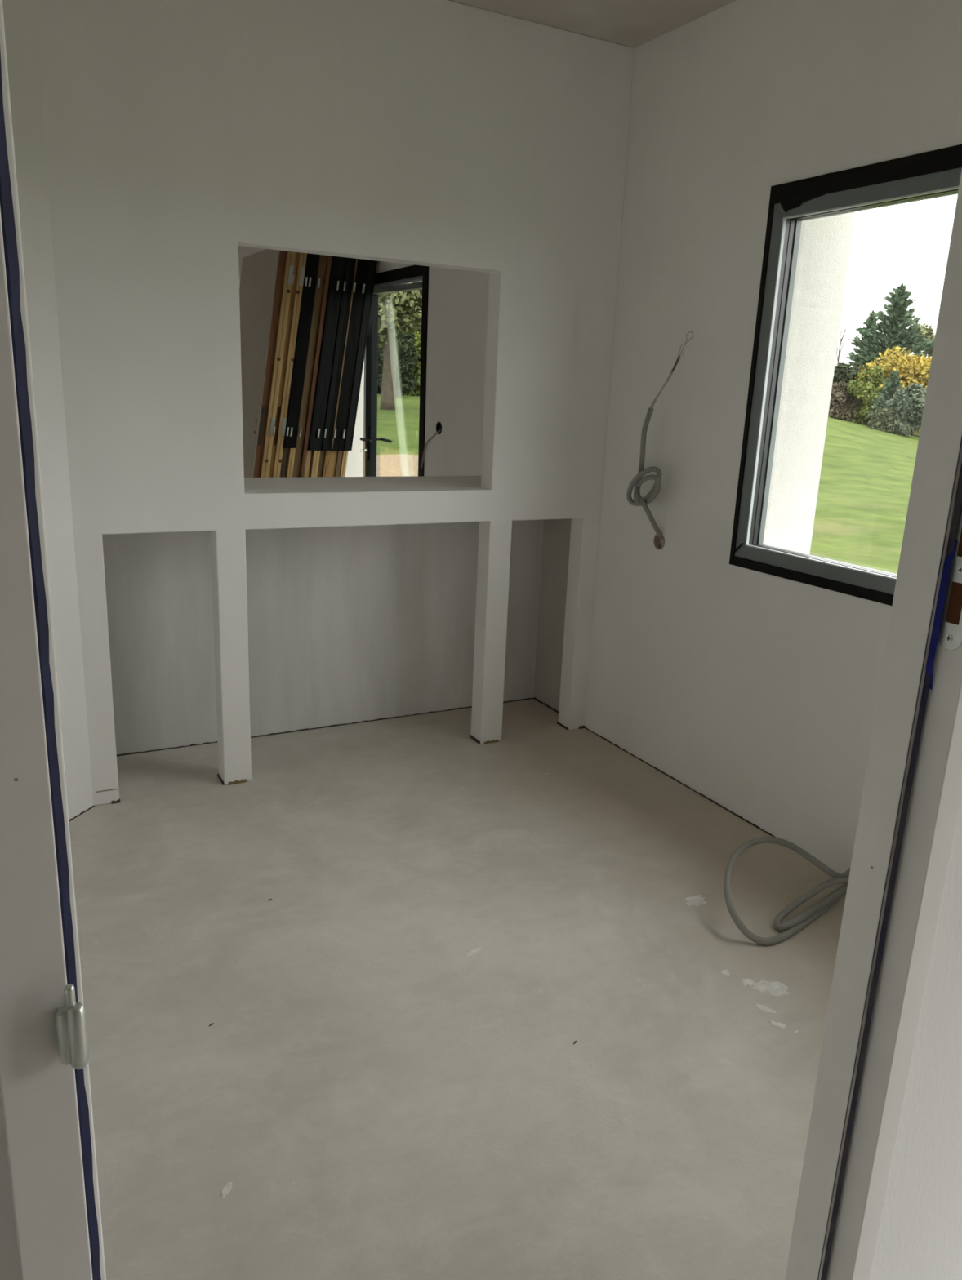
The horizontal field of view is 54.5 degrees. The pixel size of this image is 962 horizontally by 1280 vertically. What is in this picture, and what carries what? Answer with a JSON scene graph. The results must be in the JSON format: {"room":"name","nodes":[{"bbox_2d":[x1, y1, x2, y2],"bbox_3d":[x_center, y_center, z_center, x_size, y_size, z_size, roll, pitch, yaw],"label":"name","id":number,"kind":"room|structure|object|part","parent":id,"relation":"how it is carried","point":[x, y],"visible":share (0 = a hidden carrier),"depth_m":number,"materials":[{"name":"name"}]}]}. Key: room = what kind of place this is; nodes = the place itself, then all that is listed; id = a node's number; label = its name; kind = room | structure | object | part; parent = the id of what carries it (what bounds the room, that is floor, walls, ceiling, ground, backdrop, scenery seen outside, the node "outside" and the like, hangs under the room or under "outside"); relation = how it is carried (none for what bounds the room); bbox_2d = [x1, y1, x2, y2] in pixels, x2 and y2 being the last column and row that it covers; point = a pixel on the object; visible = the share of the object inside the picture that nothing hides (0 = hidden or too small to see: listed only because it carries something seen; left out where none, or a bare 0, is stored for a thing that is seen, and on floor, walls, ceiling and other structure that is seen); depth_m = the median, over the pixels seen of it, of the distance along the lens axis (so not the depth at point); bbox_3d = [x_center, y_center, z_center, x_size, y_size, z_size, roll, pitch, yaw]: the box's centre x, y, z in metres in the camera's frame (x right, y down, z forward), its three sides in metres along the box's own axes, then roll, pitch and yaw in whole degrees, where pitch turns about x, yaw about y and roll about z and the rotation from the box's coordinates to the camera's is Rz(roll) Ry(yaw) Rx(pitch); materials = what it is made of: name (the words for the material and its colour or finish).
{"room":"construction site","nodes":[
{"label":"construction site","id":0,"kind":"room"},
{"bbox_2d":[2,0,93,819],"bbox_3d":[-1.559,-0.604,2.400,0.099,2.788,1.273,7,16,16],"label":"wall","id":1,"kind":"structure","parent":0,"point":[19,15],"depth_m":2.90,"materials":[{"name":"white paint"}]},
{"bbox_2d":[68,805,94,822],"bbox_3d":[-1.566,0.744,2.749,0.004,0.004,1.273,7,16,16],"label":"baseboard","id":2,"kind":"structure","parent":1,"relation":"attached to","point":[91,807],"depth_m":3.28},
{"bbox_2d":[238,245,265,287],"bbox_3d":[-3.474,-2.019,7.341,4.484,2.788,0.100,-6,17,-28],"label":"wall","id":3,"kind":"structure","parent":0,"point":[243,251],"depth_m":7.78,"materials":[{"name":"white paint"}]},
{"bbox_2d":[239,248,295,477],"bbox_3d":[-1.545,-1.421,6.202,0.415,2.185,0.886,-6,17,-28],"label":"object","id":4,"kind":"structure","parent":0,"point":[267,276],"depth_m":5.86,"materials":[{"name":"red wood"}]},
{"bbox_3d":[-1.569,-1.417,6.200,0.354,2.175,0.848,-6,17,-28],"label":"door","id":5,"kind":"part","parent":4,"relation":"part of","materials":[{"name":"red wood"}]},
{"bbox_3d":[-1.306,-1.338,5.855,0.040,0.110,0.007,-6,17,-28],"label":"hinge plate","id":6,"kind":"part","parent":4,"relation":"part of","materials":[{"name":"metal"}]},
{"bbox_3d":[-1.525,-1.425,6.221,0.361,2.185,0.870,-6,17,-28],"label":"door frame","id":7,"kind":"part","parent":4,"relation":"part of","materials":[{"name":"brown wood"}]},
{"bbox_3d":[-1.157,-2.219,5.680,0.040,0.110,0.007,-6,17,-28],"label":"hinge plate","id":8,"kind":"part","parent":4,"relation":"part of","materials":[{"name":"metal"}]},
{"bbox_2d":[102,519,543,755],"bbox_3d":[-0.785,-0.125,4.059,2.384,1.063,0.105,-6,17,-28],"label":"wall","id":9,"kind":"structure","parent":0,"point":[352,624],"depth_m":4.06,"materials":[{"name":"paint"}]},
{"bbox_2d":[116,697,533,756],"bbox_3d":[-0.745,0.394,4.170,2.304,0.006,0.004,-6,17,-28],"label":"baseboard","id":10,"kind":"structure","parent":9,"relation":"attached to","point":[270,734],"depth_m":4.17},
{"bbox_2d":[244,475,480,490],"bbox_3d":[-0.678,-0.613,3.765,2.384,0.040,0.461,-6,17,-28],"label":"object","id":11,"kind":"structure","parent":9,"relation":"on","point":[411,482],"depth_m":3.84,"materials":[{"name":"white paint"}]},
{"bbox_2d":[34,0,634,805],"bbox_3d":[-1.247,-0.773,3.072,4.004,2.788,0.096,-6,17,-28],"label":"wall","id":12,"kind":"structure","parent":0,"point":[180,135],"depth_m":3.22,"materials":[{"name":"white paint"}]},
{"bbox_2d":[96,788,116,792],"bbox_3d":[-1.341,0.539,3.346,0.070,0.003,0.003,-6,17,-28],"label":"trim","id":13,"kind":"structure","parent":12,"relation":"attached to","point":[113,788],"depth_m":3.35,"materials":[{"name":"grey"}]},
{"bbox_2d":[111,798,120,804],"bbox_3d":[-1.320,0.582,3.376,0.030,0.012,0.014,-6,17,-28],"label":"trim","id":14,"kind":"structure","parent":12,"relation":"attached to","point":[118,800],"depth_m":3.37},
{"bbox_2d":[217,773,224,785],"bbox_3d":[-1.000,0.536,3.597,0.006,0.010,0.092,-6,17,-28],"label":"trim","id":15,"kind":"structure","parent":12,"relation":"attached to","point":[218,775],"depth_m":3.59,"materials":[{"name":"black"}]},
{"bbox_2d":[228,778,247,785],"bbox_3d":[-0.932,0.541,3.581,0.070,0.014,0.014,-6,17,-28],"label":"trim","id":16,"kind":"structure","parent":12,"relation":"attached to","point":[243,780],"depth_m":3.58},
{"bbox_2d":[469,734,479,744],"bbox_3d":[-0.027,0.437,4.112,0.006,0.012,0.092,-6,17,-28],"label":"trim","id":17,"kind":"structure","parent":12,"relation":"attached to","point":[472,737],"depth_m":4.11,"materials":[{"name":"black"}]},
{"bbox_2d":[483,739,498,744],"bbox_3d":[0.044,0.444,4.098,0.073,0.012,0.014,-6,17,-28],"label":"trim","id":18,"kind":"structure","parent":12,"relation":"attached to","point":[493,740],"depth_m":4.09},
{"bbox_2d":[556,721,568,729],"bbox_3d":[0.379,0.398,4.327,0.006,0.009,0.092,-6,17,-28],"label":"trim","id":19,"kind":"structure","parent":12,"relation":"attached to","point":[557,722],"depth_m":4.33,"materials":[{"name":"black"}]},
{"bbox_2d":[69,698,845,1279],"bbox_3d":[-1.028,0.700,3.238,4.484,0.120,10.700,-6,17,-28],"label":"floor","id":20,"kind":"structure","parent":0,"point":[376,1099],"depth_m":2.31,"materials":[{"name":"grey concrete"}]},
{"bbox_2d":[220,1182,232,1198],"bbox_3d":[-0.487,1.051,1.786,0.017,0.002,0.038,5,15,11],"label":"plaster splash","id":21,"kind":"object","parent":20,"relation":"on","point":[225,1190],"visible":1,"depth_m":1.78,"materials":[{"name":"white paint"}]},
{"bbox_2d":[464,946,480,957],"bbox_3d":[-0.021,0.858,2.573,0.068,0.002,0.019,-11,20,-41],"label":"plaster splash","id":22,"kind":"object","parent":20,"relation":"on","point":[476,950],"visible":1,"depth_m":2.57,"materials":[{"name":"white paint"}]},
{"bbox_2d":[684,894,706,906],"bbox_3d":[0.661,0.804,2.880,0.085,0.002,0.056,-6,17,-28],"label":"plaster splash","id":23,"kind":"object","parent":20,"relation":"on","point":[696,900],"visible":1,"depth_m":2.88,"materials":[{"name":"white paint"}]},
{"bbox_2d":[720,968,729,976],"bbox_3d":[0.661,0.899,2.527,0.024,0.002,0.033,5,15,11],"label":"plaster splash","id":24,"kind":"object","parent":20,"relation":"on","point":[725,973],"visible":1,"depth_m":2.52,"materials":[{"name":"white paint"}]},
{"bbox_2d":[741,977,753,987],"bbox_3d":[0.710,0.912,2.486,0.033,0.002,0.044,6,16,14],"label":"plaster splash","id":25,"kind":"object","parent":20,"relation":"on","point":[745,982],"visible":1,"depth_m":2.49,"materials":[{"name":"white paint"}]},
{"bbox_2d":[754,1004,777,1014],"bbox_3d":[0.726,0.941,2.382,0.063,0.002,0.030,10,17,27],"label":"plaster splash","id":26,"kind":"object","parent":20,"relation":"on","point":[762,1008],"visible":1,"depth_m":2.38,"materials":[{"name":"white paint"}]},
{"bbox_2d":[751,979,788,995],"bbox_3d":[0.763,0.919,2.471,0.100,0.002,0.068,5,15,9],"label":"plaster splash","id":27,"kind":"object","parent":20,"relation":"on","point":[775,988],"visible":1,"depth_m":2.47,"materials":[{"name":"white paint"}]},
{"bbox_2d":[768,1021,786,1029],"bbox_3d":[0.737,0.957,2.326,0.045,0.002,0.022,8,16,21],"label":"plaster splash","id":28,"kind":"object","parent":20,"relation":"on","point":[778,1024],"visible":1,"depth_m":2.32,"materials":[{"name":"white paint"}]},
{"bbox_2d":[723,836,849,945],"bbox_3d":[0.936,0.735,2.893,0.623,0.150,0.282,-11,20,-40],"label":"conduit","id":29,"kind":"object","parent":20,"relation":"on","point":[792,926],"visible":0.87,"depth_m":2.81,"materials":[{"name":"grey plastic"}]},
{"bbox_3d":[-1.609,-0.397,6.784,0.776,0.100,0.070,-6,17,-28],"label":"batten","id":30,"kind":"object","parent":20,"relation":"on","visible":0},
{"bbox_2d":[326,258,377,476],"bbox_3d":[-1.094,-1.469,6.440,0.454,2.190,0.886,-6,17,-28],"label":"door set","id":31,"kind":"structure","parent":30,"relation":"on","point":[364,273],"depth_m":5.99,"materials":[{"name":"black wood"}]},
{"bbox_3d":[-1.125,-1.461,6.436,0.395,2.175,0.848,-6,17,-28],"label":"door","id":32,"kind":"part","parent":31,"relation":"part of","materials":[{"name":"orange wood"}]},
{"bbox_3d":[-1.069,-1.472,6.463,0.343,2.185,0.870,-6,17,-28],"label":"door frame","id":33,"kind":"part","parent":31,"relation":"part of","materials":[{"name":"brown wood"}]},
{"bbox_3d":[-1.015,-1.458,6.421,0.327,2.185,0.678,-6,17,-28],"label":"white rail","id":34,"kind":"part","parent":31,"relation":"part of","materials":[{"name":"white"}]},
{"bbox_3d":[-1.354,-0.262,6.327,0.776,0.100,0.070,-6,17,-28],"label":"batten","id":35,"kind":"object","parent":20,"relation":"on","visible":0},
{"bbox_2d":[268,252,306,477],"bbox_3d":[-1.469,-1.431,6.249,0.381,2.185,0.873,-6,17,-28],"label":"door set","id":36,"kind":"structure","parent":35,"relation":"on","point":[300,263],"depth_m":5.81,"materials":[{"name":"orange wood"}]},
{"bbox_3d":[-1.243,-1.344,5.889,0.040,0.110,0.007,-6,17,-28],"label":"hinge plate","id":37,"kind":"part","parent":36,"relation":"part of","materials":[{"name":"metal"}]},
{"bbox_3d":[-1.093,-2.225,5.714,0.040,0.110,0.007,-6,17,-28],"label":"hinge plate","id":38,"kind":"part","parent":36,"relation":"part of","materials":[{"name":"metal"}]},
{"bbox_2d":[279,253,319,477],"bbox_3d":[-1.398,-1.438,6.279,0.391,2.190,0.886,-6,17,-28],"label":"door set","id":39,"kind":"structure","parent":35,"relation":"on","point":[312,264],"depth_m":5.83,"materials":[{"name":"brown wood"}]},
{"bbox_3d":[-1.421,-1.431,6.279,0.350,2.175,0.848,-6,17,-28],"label":"door","id":40,"kind":"part","parent":39,"relation":"part of","materials":[{"name":"brown wood"}]},
{"bbox_3d":[-1.383,-1.440,6.296,0.347,2.185,0.870,-6,17,-28],"label":"door frame","id":41,"kind":"part","parent":39,"relation":"part of","materials":[{"name":"brown wood"}]},
{"bbox_2d":[292,254,332,477],"bbox_3d":[-1.327,-1.443,6.317,0.388,2.185,0.886,-6,17,-28],"label":"door set","id":42,"kind":"structure","parent":35,"relation":"on","point":[325,261],"depth_m":5.88,"materials":[{"name":"brown wood"}]},
{"bbox_2d":[303,256,346,477],"bbox_3d":[-1.254,-1.453,6.355,0.394,2.190,0.886,-6,17,-28],"label":"door set","id":43,"kind":"structure","parent":35,"relation":"on","point":[337,268],"depth_m":5.91,"materials":[{"name":"brown wood"}]},
{"bbox_3d":[-1.282,-1.446,6.352,0.341,2.175,0.848,-6,17,-28],"label":"door","id":44,"kind":"part","parent":43,"relation":"part of","materials":[{"name":"brown wood"}]},
{"bbox_3d":[-1.239,-1.454,6.372,0.352,2.185,0.870,-6,17,-28],"label":"door frame","id":45,"kind":"part","parent":43,"relation":"part of","materials":[{"name":"brown wood"}]},
{"bbox_2d":[316,257,355,476],"bbox_3d":[-1.187,-1.460,6.390,0.372,2.190,0.886,-6,17,-28],"label":"door set","id":46,"kind":"structure","parent":35,"relation":"on","point":[349,264],"depth_m":5.94,"materials":[{"name":"brown wood"}]},
{"bbox_3d":[-1.205,-1.453,6.393,0.342,2.175,0.848,-6,17,-28],"label":"door","id":47,"kind":"part","parent":46,"relation":"part of","materials":[{"name":"brown wood"}]},
{"bbox_3d":[-1.176,-1.461,6.406,0.337,2.185,0.870,-6,17,-28],"label":"door frame","id":48,"kind":"part","parent":46,"relation":"part of","materials":[{"name":"orange wood"}]},
{"bbox_2d":[0,795,961,1279],"bbox_3d":[0.066,-0.083,0.724,4.004,2.788,0.053,-6,17,-28],"label":"wall","id":49,"kind":"structure","parent":0,"point":[919,1236],"depth_m":1.17,"materials":[{"name":"paint"}]},
{"bbox_2d":[0,0,961,1279],"bbox_3d":[0.092,0.243,0.824,0.920,2.110,0.099,-6,17,-28],"label":"door frame","id":50,"kind":"structure","parent":49,"relation":"in","point":[911,794],"depth_m":0.91,"materials":[{"name":"paint"}]},
{"bbox_3d":[0.482,-0.094,0.928,0.002,0.215,0.028,-6,17,-28],"label":"strike plate","id":51,"kind":"part","parent":50,"relation":"part of","materials":[{"name":"metal"}]},
{"bbox_2d":[448,0,736,48],"bbox_3d":[-0.909,-2.121,2.477,4.484,0.150,10.700,-6,17,-28],"label":"ceiling","id":52,"kind":"structure","parent":0,"point":[633,24],"depth_m":3.29,"materials":[{"name":"white paint"}]},
{"bbox_2d":[345,212,854,554],"bbox_3d":[0.881,-0.866,3.845,0.280,3.038,10.700,-6,17,-28],"label":"wall","id":53,"kind":"structure","parent":0,"point":[824,242],"depth_m":3.34,"materials":[{"name":"white paint"}]},
{"bbox_2d":[375,0,961,873],"bbox_3d":[0.713,-0.873,3.749,0.104,2.788,10.700,-6,17,-28],"label":"wall","id":54,"kind":"structure","parent":0,"point":[756,692],"depth_m":3.39,"materials":[{"name":"white paint"}]},
{"bbox_2d":[360,264,428,476],"bbox_3d":[-0.744,-1.293,6.349,0.185,2.227,1.759,-6,17,-30],"label":"door","id":55,"kind":"structure","parent":54,"relation":"in","point":[393,281],"depth_m":5.98,"materials":[{"name":"black metal"}]},
{"bbox_3d":[-0.754,-1.335,6.235,0.061,0.025,0.152,-8,18,-33],"label":"handle","id":56,"kind":"part","parent":55,"relation":"part of","materials":[{"name":"black plastic"}]},
{"bbox_3d":[-0.766,-1.328,6.314,0.009,0.230,0.027,-8,18,-33],"label":"handle plate","id":57,"kind":"part","parent":55,"relation":"part of","materials":[{"name":"black plastic"}]},
{"bbox_3d":[-0.660,-1.348,6.301,0.068,0.028,0.147,-8,18,-33],"label":"handle","id":58,"kind":"part","parent":55,"relation":"part of","materials":[{"name":"black plastic"}]},
{"bbox_3d":[-0.484,-2.173,5.766,0.048,0.035,0.712,-8,18,-33],"label":"rail","id":59,"kind":"part","parent":55,"relation":"part of","materials":[{"name":"grey metal"}]},
{"bbox_2d":[435,422,441,434],"bbox_3d":[-0.223,-1.223,5.393,0.048,0.072,0.072,-6,17,-28],"label":"junction box","id":60,"kind":"object","parent":54,"relation":"attached to","point":[438,426],"visible":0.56,"depth_m":5.41,"materials":[{"name":"black plastic"}]},
{"bbox_2d":[420,429,440,468],"bbox_3d":[-0.288,-1.125,5.494,0.053,0.247,0.239,-6,17,-28],"label":"electrical cable","id":61,"kind":"object","parent":60,"relation":"attached to","point":[438,431],"visible":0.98,"depth_m":5.53,"materials":[{"name":"grey plastic"}]},
{"bbox_2d":[533,697,558,713],"bbox_3d":[0.347,0.334,4.555,0.005,0.012,0.355,-6,17,-28],"label":"baseboard","id":62,"kind":"structure","parent":54,"relation":"attached to","point":[535,698],"depth_m":4.60,"materials":[{"name":"black"}]},
{"bbox_2d":[653,533,664,549],"bbox_3d":[0.732,-0.397,3.748,0.047,0.068,0.068,-6,17,-28],"label":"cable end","id":63,"kind":"object","parent":54,"relation":"attached to","point":[659,543],"visible":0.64,"depth_m":3.76,"materials":[{"name":"beige plastic"}]},
{"bbox_2d":[626,330,693,539],"bbox_3d":[0.693,-0.777,3.616,0.149,0.791,0.281,-6,17,-28],"label":"conduit","id":64,"kind":"object","parent":54,"relation":"attached to","point":[637,480],"visible":0.99,"depth_m":3.64,"materials":[{"name":"grey plastic"}]},
{"bbox_2d":[584,727,838,873],"bbox_3d":[1.105,0.732,3.208,0.004,0.006,2.641,-6,17,-28],"label":"baseboard","id":65,"kind":"structure","parent":54,"relation":"attached to","point":[603,738],"depth_m":3.69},
{"bbox_2d":[728,144,961,605],"bbox_3d":[1.379,-0.670,2.511,0.091,1.260,1.752,-6,17,-28],"label":"window","id":66,"kind":"structure","parent":54,"relation":"in","point":[933,174],"depth_m":3.08,"materials":[{"name":"black"}]},
{"label":"outside","id":67,"kind":"structure","parent":0,"visible":0},
{"bbox_2d":[376,393,919,573],"bbox_3d":[49.684,-23.141,97.851,177.216,1.200,250.000,-6,17,-28],"label":"ground","id":68,"kind":"structure","parent":67,"point":[866,473],"depth_m":19.12,"materials":[{"name":"green plant"}]},
{"bbox_2d":[377,333,383,394],"bbox_3d":[-5.928,-15.474,49.227,3.516,5.051,2.896,5,15,8],"label":"tree","id":69,"kind":"object","parent":68,"relation":"on","point":[380,367],"visible":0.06,"depth_m":48.88,"materials":[{"name":"green plant"}]},
{"bbox_2d":[376,453,417,476],"bbox_3d":[-0.525,-2.584,15.575,6.660,0.245,11.000,-6,17,-28],"label":"patio","id":70,"kind":"structure","parent":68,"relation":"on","point":[387,465],"depth_m":18.23,"materials":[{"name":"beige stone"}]},
{"bbox_2d":[377,329,419,397],"bbox_3d":[-3.740,-12.537,41.918,1.881,3.386,1.738,5,15,10],"label":"tree","id":71,"kind":"object","parent":68,"relation":"on","point":[406,356],"visible":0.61,"depth_m":41.68,"materials":[{"name":"green plant"}]},
{"bbox_2d":[377,280,422,409],"bbox_3d":[-3.077,-11.306,32.023,4.384,6.822,4.722,11,17,29],"label":"tree","id":72,"kind":"object","parent":68,"relation":"on","point":[400,312],"visible":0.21,"depth_m":31.75,"materials":[{"name":"green plant"}]},
{"bbox_2d":[403,329,421,395],"bbox_3d":[-3.187,-14.740,47.681,3.376,4.691,3.410,8,16,21],"label":"tree","id":73,"kind":"object","parent":68,"relation":"on","point":[416,371],"visible":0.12,"depth_m":47.10,"materials":[{"name":"green plant"}]},
{"bbox_2d":[835,328,845,364],"bbox_3d":[18.929,-14.225,49.666,0.354,4.440,0.118,11,17,30],"label":"sapling","id":74,"kind":"object","parent":68,"relation":"on","point":[841,339],"visible":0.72,"depth_m":49.30,"materials":[{"name":"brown plant"}]},
{"bbox_2d":[827,380,862,421],"bbox_3d":[16.641,-10.910,42.719,2.100,1.877,1.590,-6,17,-28],"label":"shrub","id":75,"kind":"object","parent":68,"relation":"on","point":[842,405],"visible":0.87,"depth_m":42.45,"materials":[{"name":"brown plant"}]},
{"bbox_2d":[828,361,862,416],"bbox_3d":[17.280,-12.113,45.368,2.148,2.725,2.086,-6,17,-28],"label":"shrub","id":76,"kind":"object","parent":68,"relation":"on","point":[842,371],"visible":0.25,"depth_m":44.67,"materials":[{"name":"green plant"}]},
{"bbox_2d":[850,310,879,368],"bbox_3d":[21.104,-14.938,51.062,3.568,5.870,3.468,-6,17,-28],"label":"conifer","id":77,"kind":"object","parent":68,"relation":"on","point":[869,322],"visible":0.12,"depth_m":50.32,"materials":[{"name":"green plant"}]},
{"bbox_2d":[844,364,886,426],"bbox_3d":[17.652,-10.991,42.187,2.235,2.745,1.737,-4,16,-21],"label":"shrub","id":78,"kind":"object","parent":68,"relation":"on","point":[864,391],"visible":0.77,"depth_m":41.73,"materials":[{"name":"green plant"}]},
{"bbox_2d":[866,406,897,432],"bbox_3d":[17.169,-9.300,39.517,1.565,1.142,1.512,-6,17,-28],"label":"shrub","id":79,"kind":"object","parent":68,"relation":"on","point":[881,418],"visible":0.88,"depth_m":39.16,"materials":[{"name":"green plant"}]},
{"bbox_2d":[866,368,903,416],"bbox_3d":[17.547,-10.251,40.131,1.649,2.684,1.783,2,15,0],"label":"conifer","id":80,"kind":"object","parent":68,"relation":"on","point":[892,383],"visible":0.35,"depth_m":39.87,"materials":[{"name":"green plant"}]},
{"bbox_2d":[844,283,933,405],"bbox_3d":[20.665,-13.849,45.760,5.957,6.856,5.591,-1,16,-13],"label":"conifer","id":81,"kind":"object","parent":68,"relation":"on","point":[893,332],"visible":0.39,"depth_m":45.26,"materials":[{"name":"green plant"}]},
{"bbox_2d":[853,346,931,434],"bbox_3d":[19.166,-11.289,42.360,4.435,3.876,3.423,4,15,7],"label":"tree","id":82,"kind":"object","parent":68,"relation":"on","point":[913,370],"visible":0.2,"depth_m":41.73,"materials":[{"name":"yellow plant"}]},
{"bbox_2d":[883,382,925,436],"bbox_3d":[17.889,-9.581,39.037,1.880,2.300,2.094,-1,15,-12],"label":"shrub","id":83,"kind":"object","parent":68,"relation":"on","point":[908,403],"visible":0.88,"depth_m":38.57,"materials":[{"name":"green plant"}]},
{"bbox_2d":[906,322,934,358],"bbox_3d":[23.822,-14.009,49.989,2.821,5.715,2.723,-6,17,-28],"label":"tree","id":84,"kind":"object","parent":68,"relation":"on","point":[926,332],"visible":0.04,"depth_m":49.30,"materials":[{"name":"green plant"}]}
]}

